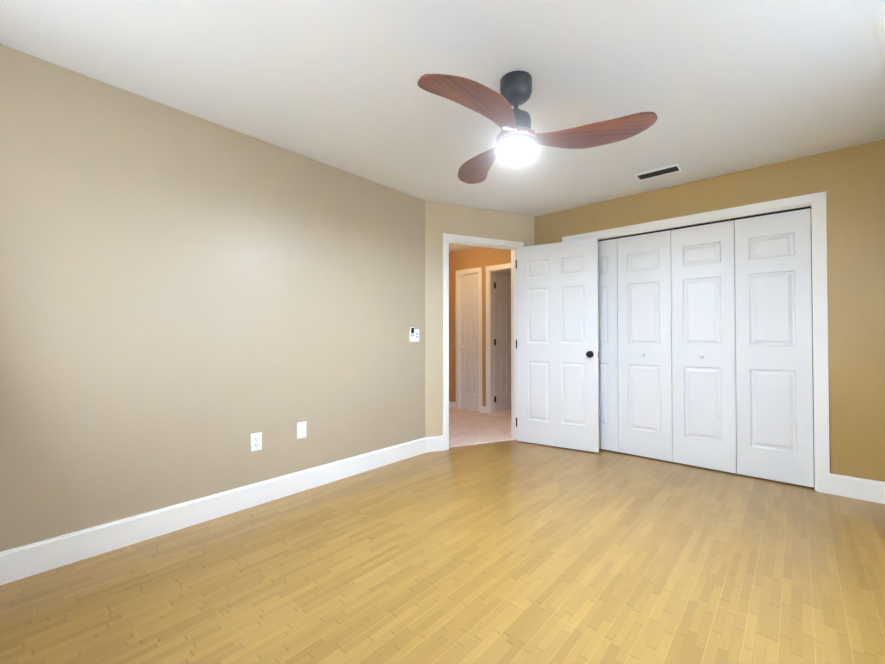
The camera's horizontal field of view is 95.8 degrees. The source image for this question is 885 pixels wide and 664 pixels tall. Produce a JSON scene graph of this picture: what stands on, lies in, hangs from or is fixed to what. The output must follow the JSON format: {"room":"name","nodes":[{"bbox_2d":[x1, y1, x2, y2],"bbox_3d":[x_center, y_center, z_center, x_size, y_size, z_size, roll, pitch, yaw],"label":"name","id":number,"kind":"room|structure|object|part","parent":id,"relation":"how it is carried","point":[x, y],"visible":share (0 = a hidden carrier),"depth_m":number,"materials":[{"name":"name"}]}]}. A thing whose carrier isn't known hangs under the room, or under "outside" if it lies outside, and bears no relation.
{"room":"empty bedroom","nodes":[
{"label":"empty bedroom","id":0,"kind":"room"},
{"bbox_2d":[0,44,424,551],"bbox_3d":[-1.282,-0.073,2.640,0.120,2.400,3.240,-1,-1,41],"label":"wall","id":1,"kind":"structure","parent":0,"point":[190,304],"depth_m":2.27,"materials":[{"name":"beige paint"}]},
{"bbox_2d":[250,432,261,451],"bbox_3d":[-1.214,0.717,2.610,0.008,0.116,0.072,-1,-1,41],"label":"electrical outlet","id":2,"kind":"object","parent":1,"relation":"attached to","point":[256,441],"visible":1,"depth_m":2.61,"materials":[{"name":"white plastic"}]},
{"bbox_2d":[297,421,305,438],"bbox_3d":[-1.002,0.700,2.850,0.006,0.116,0.072,-1,-1,41],"label":"electrical outlet","id":3,"kind":"object","parent":1,"relation":"attached to","point":[301,429],"visible":1,"depth_m":2.85,"materials":[{"name":"white plastic"}]},
{"bbox_2d":[409,327,418,341],"bbox_3d":[-0.253,0.024,3.695,0.022,0.137,0.126,-1,-1,41],"label":"light switch","id":4,"kind":"object","parent":1,"relation":"attached to","point":[413,335],"visible":0.98,"depth_m":3.67,"materials":[{"name":"white plastic"}]},
{"bbox_2d":[0,440,884,663],"bbox_3d":[0.628,1.194,3.938,6.200,0.100,8.100,-1,-1,41],"label":"floor","id":5,"kind":"structure","parent":0,"point":[511,552],"depth_m":1.82,"materials":[{"name":"yellow wood"}]},
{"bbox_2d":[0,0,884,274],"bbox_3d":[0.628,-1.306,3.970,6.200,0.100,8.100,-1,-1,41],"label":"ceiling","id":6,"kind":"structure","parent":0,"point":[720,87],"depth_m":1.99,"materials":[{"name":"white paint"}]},
{"bbox_2d":[417,70,657,183],"bbox_3d":[0.295,-1.101,1.929,1.149,0.360,1.036,-1,-1,41],"label":"fan","id":7,"kind":"object","parent":6,"relation":"hanging from","point":[517,136],"visible":1,"depth_m":1.96,"materials":[{"name":"brown wood"}]},
{"bbox_3d":[0.169,-0.992,1.762,0.260,0.035,0.613,-1,-1,39],"label":"blade","id":8,"kind":"part","parent":7,"relation":"part of","materials":[{"name":"brown wood"}]},
{"bbox_3d":[0.240,-0.985,2.349,0.260,0.035,0.613,0,-1,-21],"label":"blade","id":9,"kind":"part","parent":7,"relation":"part of","materials":[{"name":"brown wood"}]},
{"bbox_3d":[0.713,-0.989,1.994,0.613,0.035,0.260,0,-1,9],"label":"blade","id":10,"kind":"part","parent":7,"relation":"part of","materials":[{"name":"brown wood"}]},
{"bbox_2d":[634,164,681,180],"bbox_3d":[1.705,-1.258,3.164,0.310,0.015,0.140,-1,-1,41],"label":"ceiling vent","id":11,"kind":"object","parent":6,"relation":"in","point":[670,169],"visible":1,"depth_m":3.15,"materials":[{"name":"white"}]},
{"bbox_2d":[425,201,534,436],"bbox_3d":[0.407,-0.054,4.132,1.301,2.400,0.120,0,-1,-24],"label":"wall","id":12,"kind":"structure","parent":0,"point":[441,219],"depth_m":3.87,"materials":[{"name":"beige paint"}]},
{"bbox_2d":[0,435,884,584],"bbox_3d":[0.421,1.048,1.970,3.300,0.142,4.275,-1,-1,41],"label":"baseboard","id":13,"kind":"structure","parent":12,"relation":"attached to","point":[22,562],"depth_m":2.37,"materials":[{"name":"white wood"}]},
{"bbox_2d":[443,233,523,449],"bbox_3d":[0.405,0.095,4.129,0.936,2.103,0.152,0,-1,-24],"label":"door frame","id":14,"kind":"structure","parent":12,"relation":"attached to","point":[512,246],"depth_m":4.04,"materials":[{"name":"white wood"}]},
{"bbox_2d":[516,238,598,452],"bbox_3d":[1.139,0.123,4.017,0.820,2.023,0.211,-1,-1,41],"label":"door","id":15,"kind":"structure","parent":12,"relation":"in","point":[557,344],"depth_m":3.96,"materials":[{"name":"white wood"}]},
{"bbox_2d":[449,247,510,406],"bbox_3d":[0.489,-0.031,5.933,2.970,2.400,0.120,-1,-1,41],"label":"wall","id":16,"kind":"structure","parent":0,"point":[483,257],"depth_m":5.94,"materials":[{"name":"brown paint"}]},
{"bbox_2d":[461,273,478,410],"bbox_3d":[0.408,0.148,5.952,0.348,2.020,0.085,-1,-1,41],"label":"closet door","id":17,"kind":"structure","parent":16,"relation":"in","point":[469,352],"depth_m":5.96,"materials":[{"name":"white wood"}]},
{"bbox_2d":[449,263,510,412],"bbox_3d":[0.439,0.117,5.965,2.850,2.105,0.138,-1,-1,41],"label":"trim","id":18,"kind":"structure","parent":16,"relation":"attached to","point":[490,338],"depth_m":5.76,"materials":[{"name":"white wood"}]},
{"bbox_2d":[494,272,510,411],"bbox_3d":[0.986,0.149,6.052,0.052,2.020,0.782,-1,-1,41],"label":"hall door","id":19,"kind":"structure","parent":16,"relation":"in","point":[502,341],"depth_m":5.94,"materials":[{"name":"white wood"}]},
{"bbox_2d":[449,407,514,447],"bbox_3d":[0.355,1.162,5.802,3.123,0.012,5.470,-1,-1,41],"label":"floor","id":20,"kind":"structure","parent":0,"point":[467,427],"depth_m":4.79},
{"bbox_2d":[534,139,884,481],"bbox_3d":[2.091,-0.063,3.442,2.970,2.400,0.120,-1,-1,41],"label":"wall","id":21,"kind":"structure","parent":0,"point":[850,181],"depth_m":2.77,"materials":[{"name":"brown paint"}]},
{"bbox_2d":[562,191,829,493],"bbox_3d":[2.010,0.078,3.500,1.960,2.120,0.137,-1,-1,41],"label":"trim","id":22,"kind":"structure","parent":21,"relation":"attached to","point":[816,202],"depth_m":2.84,"materials":[{"name":"white wood"}]},
{"bbox_2d":[598,206,810,241],"bbox_3d":[2.006,-0.893,3.508,1.806,0.023,0.030,-1,-1,41],"label":"door track","id":23,"kind":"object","parent":21,"relation":"attached to","point":[802,208],"depth_m":3.29,"materials":[{"name":"black"}]},
{"bbox_2d":[598,208,813,487],"bbox_3d":[1.992,0.118,3.480,1.798,2.015,0.058,-1,-1,41],"label":"closet door","id":24,"kind":"structure","parent":21,"relation":"in","point":[684,378],"depth_m":3.28,"materials":[{"name":"white wood"}]},
{"bbox_2d":[734,222,813,457],"bbox_3d":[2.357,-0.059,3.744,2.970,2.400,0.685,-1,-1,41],"label":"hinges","id":25,"kind":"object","parent":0,"point":[812,355],"depth_m":3.41,"materials":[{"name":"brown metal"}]}
]}

